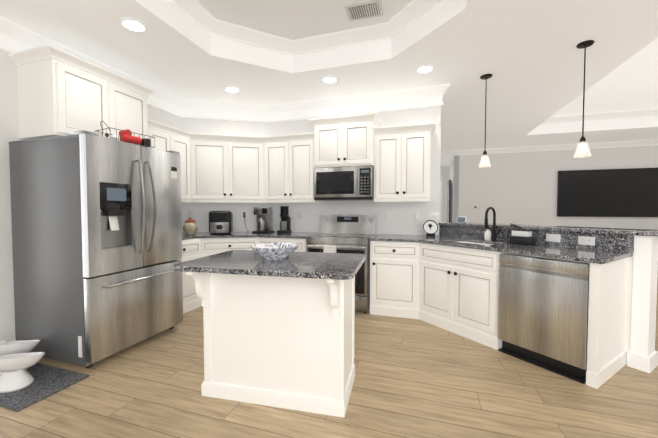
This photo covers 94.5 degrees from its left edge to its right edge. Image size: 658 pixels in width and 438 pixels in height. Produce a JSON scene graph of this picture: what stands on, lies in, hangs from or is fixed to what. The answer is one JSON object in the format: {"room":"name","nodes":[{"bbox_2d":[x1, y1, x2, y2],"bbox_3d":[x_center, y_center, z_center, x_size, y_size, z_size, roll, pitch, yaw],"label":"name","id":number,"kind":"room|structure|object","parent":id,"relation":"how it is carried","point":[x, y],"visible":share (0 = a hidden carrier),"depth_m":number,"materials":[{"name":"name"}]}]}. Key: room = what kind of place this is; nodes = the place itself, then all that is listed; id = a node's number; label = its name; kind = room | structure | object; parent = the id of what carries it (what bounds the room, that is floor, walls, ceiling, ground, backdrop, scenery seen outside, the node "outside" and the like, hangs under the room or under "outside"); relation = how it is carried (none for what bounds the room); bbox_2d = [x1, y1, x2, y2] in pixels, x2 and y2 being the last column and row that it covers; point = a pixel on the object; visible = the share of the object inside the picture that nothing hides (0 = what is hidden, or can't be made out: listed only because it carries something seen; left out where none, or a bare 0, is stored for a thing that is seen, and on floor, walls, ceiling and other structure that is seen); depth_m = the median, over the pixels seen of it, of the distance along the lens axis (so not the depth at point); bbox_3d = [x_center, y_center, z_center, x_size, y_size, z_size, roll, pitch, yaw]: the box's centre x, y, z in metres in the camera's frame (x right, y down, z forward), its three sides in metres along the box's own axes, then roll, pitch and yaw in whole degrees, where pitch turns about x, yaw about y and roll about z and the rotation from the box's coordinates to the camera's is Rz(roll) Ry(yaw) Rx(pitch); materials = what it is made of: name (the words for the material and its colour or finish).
{"room":"kitchen","nodes":[
{"label":"kitchen","id":0,"kind":"room"},
{"bbox_2d":[0,50,181,341],"bbox_3d":[-3.267,-0.409,0.840,0.120,3.200,7.330,1,2,18],"label":"wall","id":1,"kind":"structure","parent":0,"point":[9,126],"depth_m":2.53,"materials":[{"name":"paint"}]},
{"bbox_2d":[8,44,154,140],"bbox_3d":[-2.268,-1.037,2.916,0.497,0.681,0.974,1,2,18],"label":"upper cabinet","id":2,"kind":"object","parent":1,"relation":"attached to","point":[62,92],"visible":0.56,"depth_m":2.57,"materials":[{"name":"paint"}]},
{"bbox_2d":[148,119,191,201],"bbox_3d":[-2.082,-0.674,3.751,0.341,0.881,0.670,1,2,18],"label":"upper cabinet","id":3,"kind":"object","parent":1,"relation":"attached to","point":[166,138],"depth_m":3.83,"materials":[{"name":"paint"}]},
{"bbox_2d":[0,16,449,122],"bbox_3d":[-1.381,-1.427,0.645,3.571,0.232,7.970,1,2,18],"label":"crown molding","id":4,"kind":"structure","parent":1,"relation":"attached to","point":[15,37],"depth_m":4.06,"materials":[{"name":"paint"}]},
{"bbox_2d":[180,117,269,232],"bbox_3d":[-1.503,-0.528,4.502,1.237,3.200,0.120,0,2,-12],"label":"wall","id":5,"kind":"structure","parent":0,"point":[201,210],"depth_m":4.42,"materials":[{"name":"paint"}]},
{"bbox_2d":[188,211,193,218],"bbox_3d":[-1.976,-0.058,4.348,0.072,0.115,0.007,0,2,-12],"label":"outlet","id":6,"kind":"object","parent":5,"relation":"attached to","point":[190,213],"visible":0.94,"depth_m":4.34,"materials":[{"name":"white plastic"}]},
{"bbox_2d":[192,139,215,198],"bbox_3d":[-1.593,-0.649,4.068,0.400,0.763,0.242,1,2,18],"label":"upper cabinet","id":7,"kind":"object","parent":5,"relation":"attached to","point":[203,150],"depth_m":4.04,"materials":[{"name":"paint"}]},
{"bbox_2d":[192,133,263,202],"bbox_3d":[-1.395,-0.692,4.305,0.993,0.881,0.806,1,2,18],"label":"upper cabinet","id":8,"kind":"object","parent":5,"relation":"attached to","point":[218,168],"depth_m":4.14,"materials":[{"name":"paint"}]},
{"bbox_2d":[0,277,657,437],"bbox_3d":[2.635,1.104,3.556,14.000,0.001,16.000,1,2,18],"label":"floor","id":9,"kind":"structure","parent":0,"point":[416,378],"depth_m":1.94,"materials":[{"name":"brown wood"}]},
{"bbox_2d":[0,363,88,411],"bbox_3d":[-2.185,1.143,2.141,0.800,0.014,0.410,1,2,18],"label":"rug","id":10,"kind":"object","parent":9,"relation":"on","point":[48,381],"visible":0.65,"depth_m":2.07,"materials":[{"name":"grey fabric"}]},
{"bbox_2d":[0,340,40,374],"bbox_3d":[-2.390,1.016,2.314,0.318,0.227,0.280,1,2,18],"label":"pet bowl","id":11,"kind":"object","parent":10,"relation":"on","point":[19,346],"visible":0.58,"depth_m":2.26,"materials":[{"name":"ceramic"}]},
{"bbox_2d":[0,352,44,392],"bbox_3d":[-2.163,1.023,2.105,0.318,0.227,0.280,1,2,18],"label":"pet bowl","id":12,"kind":"object","parent":10,"relation":"on","point":[15,375],"visible":1,"depth_m":2.04,"materials":[{"name":"ceramic"}]},
{"bbox_2d":[9,130,182,368],"bbox_3d":[-2.009,0.232,2.785,0.986,1.792,0.900,1,2,18],"label":"refrigerator","id":13,"kind":"object","parent":9,"relation":"on","point":[96,236],"visible":0.96,"depth_m":2.42,"materials":[{"name":"silver metal"}]},
{"bbox_2d":[95,121,154,147],"bbox_3d":[-1.837,-0.751,2.744,0.245,0.171,0.397,1,2,28],"label":"basket","id":14,"kind":"object","parent":13,"relation":"on","point":[125,135],"visible":0.73,"depth_m":2.72,"materials":[{"name":"metal"}]},
{"bbox_2d":[178,238,201,313],"bbox_3d":[-1.987,0.674,3.618,0.633,0.854,0.612,1,2,18],"label":"base cabinet","id":15,"kind":"object","parent":9,"relation":"on","point":[196,248],"depth_m":3.63,"materials":[{"name":"paint"}]},
{"bbox_2d":[182,231,319,239],"bbox_3d":[-1.236,0.223,3.873,1.900,0.030,1.582,1,2,18],"label":"countertop","id":16,"kind":"structure","parent":15,"relation":"on","point":[296,235],"depth_m":3.90,"materials":[{"name":"stone"}]},
{"bbox_2d":[183,217,197,233],"bbox_3d":[-1.840,0.089,4.040,0.184,0.224,0.184,1,2,18],"label":"cookie jar","id":17,"kind":"object","parent":16,"relation":"on","point":[190,226],"visible":1,"depth_m":3.98,"materials":[{"name":"beige ceramic"}]},
{"bbox_2d":[209,211,232,233],"bbox_3d":[-1.453,0.045,4.091,0.280,0.310,0.350,0,2,-12],"label":"air fryer","id":18,"kind":"object","parent":16,"relation":"on","point":[220,222],"visible":1,"depth_m":3.97,"materials":[{"name":"black plastic"}]},
{"bbox_2d":[252,207,273,232],"bbox_3d":[-0.944,0.012,4.343,0.260,0.360,0.252,0,2,8],"label":"coffee maker","id":19,"kind":"object","parent":16,"relation":"on","point":[264,219],"visible":1,"depth_m":4.28,"materials":[{"name":"black plastic"}]},
{"bbox_2d":[277,206,291,232],"bbox_3d":[-0.632,0.006,4.302,0.150,0.374,0.180,1,2,18],"label":"coffee grinder","id":20,"kind":"object","parent":16,"relation":"on","point":[285,224],"visible":1,"depth_m":4.26,"materials":[{"name":"black plastic"}]},
{"bbox_2d":[202,253,217,256],"bbox_3d":[-1.428,0.768,3.854,0.294,0.651,0.181,1,2,18],"label":"base cabinet","id":21,"kind":"object","parent":9,"relation":"on","point":[203,254],"depth_m":3.82,"materials":[{"name":"paint"}]},
{"bbox_2d":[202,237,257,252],"bbox_3d":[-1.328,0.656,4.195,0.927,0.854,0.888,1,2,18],"label":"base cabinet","id":22,"kind":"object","parent":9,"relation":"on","point":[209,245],"depth_m":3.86,"materials":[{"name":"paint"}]},
{"bbox_2d":[186,272,354,417],"bbox_3d":[-0.330,0.725,2.048,0.947,0.854,0.705,0,2,13],"label":"base cabinet","id":23,"kind":"object","parent":9,"relation":"on","point":[282,342],"visible":0.88,"depth_m":1.88,"materials":[{"name":"paint"}]},
{"bbox_2d":[173,250,365,279],"bbox_3d":[-0.334,0.283,2.030,1.090,0.030,0.735,0,2,13],"label":"countertop","id":24,"kind":"structure","parent":23,"relation":"on","point":[334,266],"depth_m":1.80,"materials":[{"name":"stone"}]},
{"bbox_2d":[250,243,298,259],"bbox_3d":[-0.364,0.222,2.052,0.331,0.088,0.331,1,2,18],"label":"bowl","id":25,"kind":"object","parent":24,"relation":"on","point":[273,251],"visible":1,"depth_m":1.97,"materials":[{"name":"ceramic"}]},
{"bbox_2d":[258,237,306,251],"bbox_3d":[-0.506,0.657,4.152,0.664,0.854,0.632,1,2,18],"label":"base cabinet","id":26,"kind":"object","parent":9,"relation":"on","point":[302,243],"depth_m":3.82,"materials":[{"name":"paint"}]},
{"bbox_2d":[306,215,375,312],"bbox_3d":[0.167,0.523,3.880,0.762,1.140,0.703,1,2,18],"label":"range","id":27,"kind":"object","parent":9,"relation":"on","point":[345,233],"visible":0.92,"depth_m":3.65,"materials":[{"name":"silver metal"}]},
{"bbox_2d":[370,241,419,318],"bbox_3d":[0.830,0.671,3.726,0.552,0.853,0.632,1,2,18],"label":"base cabinet","id":28,"kind":"object","parent":9,"relation":"on","point":[393,265],"depth_m":3.43,"materials":[{"name":"paint"}]},
{"bbox_2d":[418,243,554,349],"bbox_3d":[1.494,0.689,3.155,1.061,0.853,1.029,1,2,18],"label":"base cabinet","id":29,"kind":"object","parent":9,"relation":"on","point":[452,289],"depth_m":2.92,"materials":[{"name":"paint"}]},
{"bbox_2d":[369,222,657,263],"bbox_3d":[1.646,0.262,3.042,2.536,0.386,1.864,1,2,18],"label":"countertop","id":30,"kind":"structure","parent":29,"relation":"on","point":[614,240],"depth_m":2.69,"materials":[{"name":"stone"}]},
{"bbox_2d":[422,220,438,235],"bbox_3d":[1.255,0.109,3.760,0.192,0.204,0.107,1,2,18],"label":"decorative plate","id":31,"kind":"object","parent":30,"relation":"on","point":[430,227],"visible":1,"depth_m":3.77,"materials":[{"name":"ceramic"}]},
{"bbox_2d":[457,216,467,222],"bbox_3d":[1.628,0.009,3.699,0.076,0.077,0.120,-1,2,-32],"label":"smart display","id":32,"kind":"object","parent":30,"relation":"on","point":[461,219],"visible":1,"depth_m":3.67,"materials":[{"name":"white plastic"}]},
{"bbox_2d":[484,225,490,240],"bbox_3d":[1.690,0.145,3.239,0.063,0.164,0.062,1,2,18],"label":"soap dispenser","id":33,"kind":"object","parent":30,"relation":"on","point":[487,234],"visible":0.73,"depth_m":3.22,"materials":[{"name":"white plastic"}]},
{"bbox_2d":[484,207,500,240],"bbox_3d":[1.684,0.052,3.135,0.174,0.358,0.161,1,2,18],"label":"gooseneck faucet","id":34,"kind":"object","parent":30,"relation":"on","point":[494,233],"visible":1,"depth_m":3.16,"materials":[{"name":"black metal"}]},
{"bbox_2d":[510,223,536,244],"bbox_3d":[1.839,0.142,2.889,0.110,0.193,0.208,-1,2,-32],"label":"caddy","id":35,"kind":"object","parent":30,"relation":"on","point":[522,237],"visible":1,"depth_m":2.85,"materials":[{"name":"plastic"}]},
{"bbox_2d":[546,234,560,241],"bbox_3d":[2.057,0.173,2.791,0.090,0.072,0.076,1,2,18],"label":"light switch","id":36,"kind":"object","parent":30,"relation":"attached to","point":[553,237],"visible":1,"depth_m":2.79,"materials":[{"name":"white plastic"}]},
{"bbox_2d":[578,236,594,245],"bbox_3d":[2.187,0.185,2.584,0.007,0.072,0.115,-1,2,-32],"label":"outlet","id":37,"kind":"object","parent":30,"relation":"attached to","point":[583,240],"visible":1,"depth_m":2.58,"materials":[{"name":"white plastic"}]},
{"bbox_2d":[450,236,629,259],"bbox_3d":[1.960,0.609,3.105,1.378,1.018,1.200,1,2,18],"label":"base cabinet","id":38,"kind":"object","parent":9,"relation":"on","point":[629,236],"depth_m":3.14,"materials":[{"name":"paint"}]},
{"bbox_2d":[498,253,589,383],"bbox_3d":[1.863,0.717,2.512,0.610,0.840,0.604,-1,2,-32],"label":"dishwasher","id":39,"kind":"object","parent":9,"relation":"on","point":[543,303],"visible":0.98,"depth_m":2.31,"materials":[{"name":"silver metal"}]},
{"bbox_2d":[562,255,657,388],"bbox_3d":[2.057,0.719,2.242,0.423,0.853,0.500,1,2,18],"label":"peninsula end panel","id":40,"kind":"object","parent":9,"relation":"on","point":[622,292],"depth_m":2.28,"materials":[{"name":"paint"}]},
{"bbox_2d":[630,235,657,258],"bbox_3d":[2.430,0.633,2.357,0.216,1.018,0.206,1,2,18],"label":"base cabinet","id":41,"kind":"object","parent":9,"relation":"on","point":[646,246],"depth_m":2.29,"materials":[{"name":"paint"}]},
{"bbox_2d":[0,0,657,161],"bbox_3d":[3.225,-1.775,3.011,11.400,0.310,15.500,1,2,18],"label":"ceiling","id":42,"kind":"structure","parent":0,"point":[528,55],"depth_m":3.14,"materials":[{"name":"paint"}]},
{"bbox_2d":[119,18,147,32],"bbox_3d":[-1.612,-1.597,2.515,0.200,0.011,0.200,1,2,18],"label":"recessed light","id":43,"kind":"object","parent":42,"relation":"in","point":[132,24],"visible":1,"depth_m":2.51,"materials":[{"name":"glass"}]},
{"bbox_2d":[224,87,239,92],"bbox_3d":[-1.232,-1.642,3.873,0.200,0.011,0.200,1,2,18],"label":"recessed light","id":44,"kind":"object","parent":42,"relation":"in","point":[232,89],"visible":1,"depth_m":3.86,"materials":[{"name":"glass"}]},
{"bbox_2d":[168,0,441,55],"bbox_3d":[-0.230,-1.844,2.133,2.310,0.115,2.310,1,2,18],"label":"crown molding","id":45,"kind":"structure","parent":42,"relation":"attached to","point":[410,13],"depth_m":3.07,"materials":[{"name":"paint"}]},
{"bbox_2d":[321,76,337,82],"bbox_3d":[0.007,-1.632,3.572,0.200,0.011,0.200,1,2,18],"label":"recessed light","id":46,"kind":"object","parent":42,"relation":"in","point":[329,79],"visible":1,"depth_m":3.56,"materials":[{"name":"glass"}]},
{"bbox_2d":[344,0,383,20],"bbox_3d":[0.325,-1.912,2.799,0.338,0.020,0.241,1,2,18],"label":"air vent","id":47,"kind":"object","parent":42,"relation":"attached to","point":[364,10],"visible":0.98,"depth_m":2.78,"materials":[{"name":"white metal"}]},
{"bbox_2d":[415,65,433,73],"bbox_3d":[1.040,-1.623,3.305,0.200,0.011,0.200,1,2,18],"label":"recessed light","id":48,"kind":"object","parent":42,"relation":"in","point":[422,69],"visible":1,"depth_m":3.30,"materials":[{"name":"glass"}]},
{"bbox_2d":[479,74,492,167],"bbox_3d":[1.800,-1.118,3.498,0.132,1.035,0.132,1,2,18],"label":"pendant light","id":49,"kind":"object","parent":42,"relation":"hanging from","point":[484,160],"visible":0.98,"depth_m":3.49,"materials":[{"name":"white glass"}]},
{"bbox_2d":[574,40,594,157],"bbox_3d":[2.358,-1.096,2.816,0.132,1.035,0.132,1,2,18],"label":"pendant light","id":50,"kind":"object","parent":42,"relation":"hanging from","point":[582,148],"visible":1,"depth_m":2.81,"materials":[{"name":"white glass"}]},
{"bbox_2d":[540,108,657,124],"bbox_3d":[5.997,-1.956,5.587,3.870,0.115,0.095,1,2,18],"label":"crown molding","id":51,"kind":"structure","parent":42,"relation":"attached to","point":[608,116],"depth_m":5.82,"materials":[{"name":"paint"}]},
{"bbox_2d":[270,106,440,235],"bbox_3d":[0.278,-0.520,4.267,2.406,3.200,0.120,1,2,18],"label":"wall","id":52,"kind":"structure","parent":0,"point":[401,221],"depth_m":4.05,"materials":[{"name":"paint"}]},
{"bbox_2d":[264,132,317,202],"bbox_3d":[-0.493,-0.690,4.256,0.755,0.881,0.340,1,2,18],"label":"upper cabinet","id":53,"kind":"object","parent":52,"relation":"attached to","point":[288,159],"depth_m":4.09,"materials":[{"name":"paint"}]},
{"bbox_2d":[297,211,300,218],"bbox_3d":[-0.437,-0.061,4.443,0.072,0.115,0.007,1,2,18],"label":"electrical outlet","id":54,"kind":"object","parent":52,"relation":"attached to","point":[298,214],"visible":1,"depth_m":4.44,"materials":[{"name":"white plastic"}]},
{"bbox_2d":[309,113,381,167],"bbox_3d":[0.222,-0.975,3.978,0.869,0.614,0.427,1,2,18],"label":"upper cabinet","id":55,"kind":"object","parent":52,"relation":"attached to","point":[344,141],"visible":0.96,"depth_m":3.80,"materials":[{"name":"paint"}]},
{"bbox_2d":[314,166,373,200],"bbox_3d":[0.217,-0.454,3.991,0.757,0.415,0.436,1,2,18],"label":"microwave","id":56,"kind":"object","parent":55,"relation":"attached to","point":[353,183],"visible":0.98,"depth_m":3.82,"materials":[{"name":"silver metal"}]},
{"bbox_2d":[371,122,435,201],"bbox_3d":[0.912,-0.664,3.791,0.769,0.903,0.372,1,2,18],"label":"upper cabinet","id":57,"kind":"object","parent":52,"relation":"attached to","point":[402,157],"visible":1,"depth_m":3.64,"materials":[{"name":"paint"}]},
{"bbox_2d":[413,211,418,219],"bbox_3d":[1.127,-0.044,3.943,0.072,0.115,0.007,1,2,18],"label":"electrical outlet","id":58,"kind":"object","parent":52,"relation":"attached to","point":[415,213],"visible":0.71,"depth_m":3.94,"materials":[{"name":"white plastic"}]},
{"bbox_2d":[429,212,438,220],"bbox_3d":[1.336,-0.027,3.875,0.124,0.115,0.012,1,2,18],"label":"light switch","id":59,"kind":"object","parent":52,"relation":"attached to","point":[434,216],"visible":0.85,"depth_m":3.87,"materials":[{"name":"white plastic"}]},
{"bbox_2d":[440,166,448,221],"bbox_3d":[3.036,-0.715,10.259,1.850,3.200,0.120,1,2,18],"label":"wall","id":60,"kind":"structure","parent":0,"point":[444,175],"depth_m":9.96,"materials":[{"name":"paint"}]},
{"bbox_2d":[440,182,441,222],"bbox_3d":[3.275,-0.170,10.121,0.880,2.120,0.030,1,2,18],"label":"door frame","id":61,"kind":"structure","parent":60,"relation":"attached to","point":[440,201],"depth_m":9.97,"materials":[{"name":"paint"}]},
{"bbox_2d":[449,159,452,221],"bbox_3d":[3.693,-0.676,9.079,0.120,3.200,1.970,1,2,18],"label":"wall","id":62,"kind":"structure","parent":0,"point":[451,164],"depth_m":8.75,"materials":[{"name":"paint"}]},
{"bbox_2d":[447,180,450,221],"bbox_3d":[3.467,-0.083,8.818,0.040,2.030,0.800,1,2,18],"label":"hall door","id":63,"kind":"structure","parent":62,"relation":"in","point":[448,198],"depth_m":8.57,"materials":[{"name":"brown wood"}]},
{"bbox_2d":[446,154,453,165],"bbox_3d":[3.552,-1.756,8.957,0.095,0.115,1.980,1,2,18],"label":"crown molding","id":64,"kind":"structure","parent":62,"relation":"attached to","point":[450,158],"depth_m":9.10,"materials":[{"name":"paint"}]},
{"bbox_2d":[453,145,657,229],"bbox_3d":[6.618,-0.609,7.016,6.950,3.200,0.120,1,2,18],"label":"wall","id":65,"kind":"structure","parent":0,"point":[517,188],"depth_m":7.48,"materials":[{"name":"paint"}]},
{"bbox_2d":[450,139,657,155],"bbox_3d":[6.483,-1.689,6.912,6.925,0.115,0.095,1,2,18],"label":"crown molding","id":66,"kind":"structure","parent":65,"relation":"attached to","point":[639,142],"depth_m":7.26,"materials":[{"name":"paint"}]},
{"bbox_2d":[557,168,657,216],"bbox_3d":[6.373,-0.594,6.987,1.900,1.090,0.056,1,2,18],"label":"wall-mounted tv","id":67,"kind":"object","parent":65,"relation":"attached to","point":[631,192],"visible":0.98,"depth_m":6.95,"materials":[{"name":"black plastic"}]}
]}

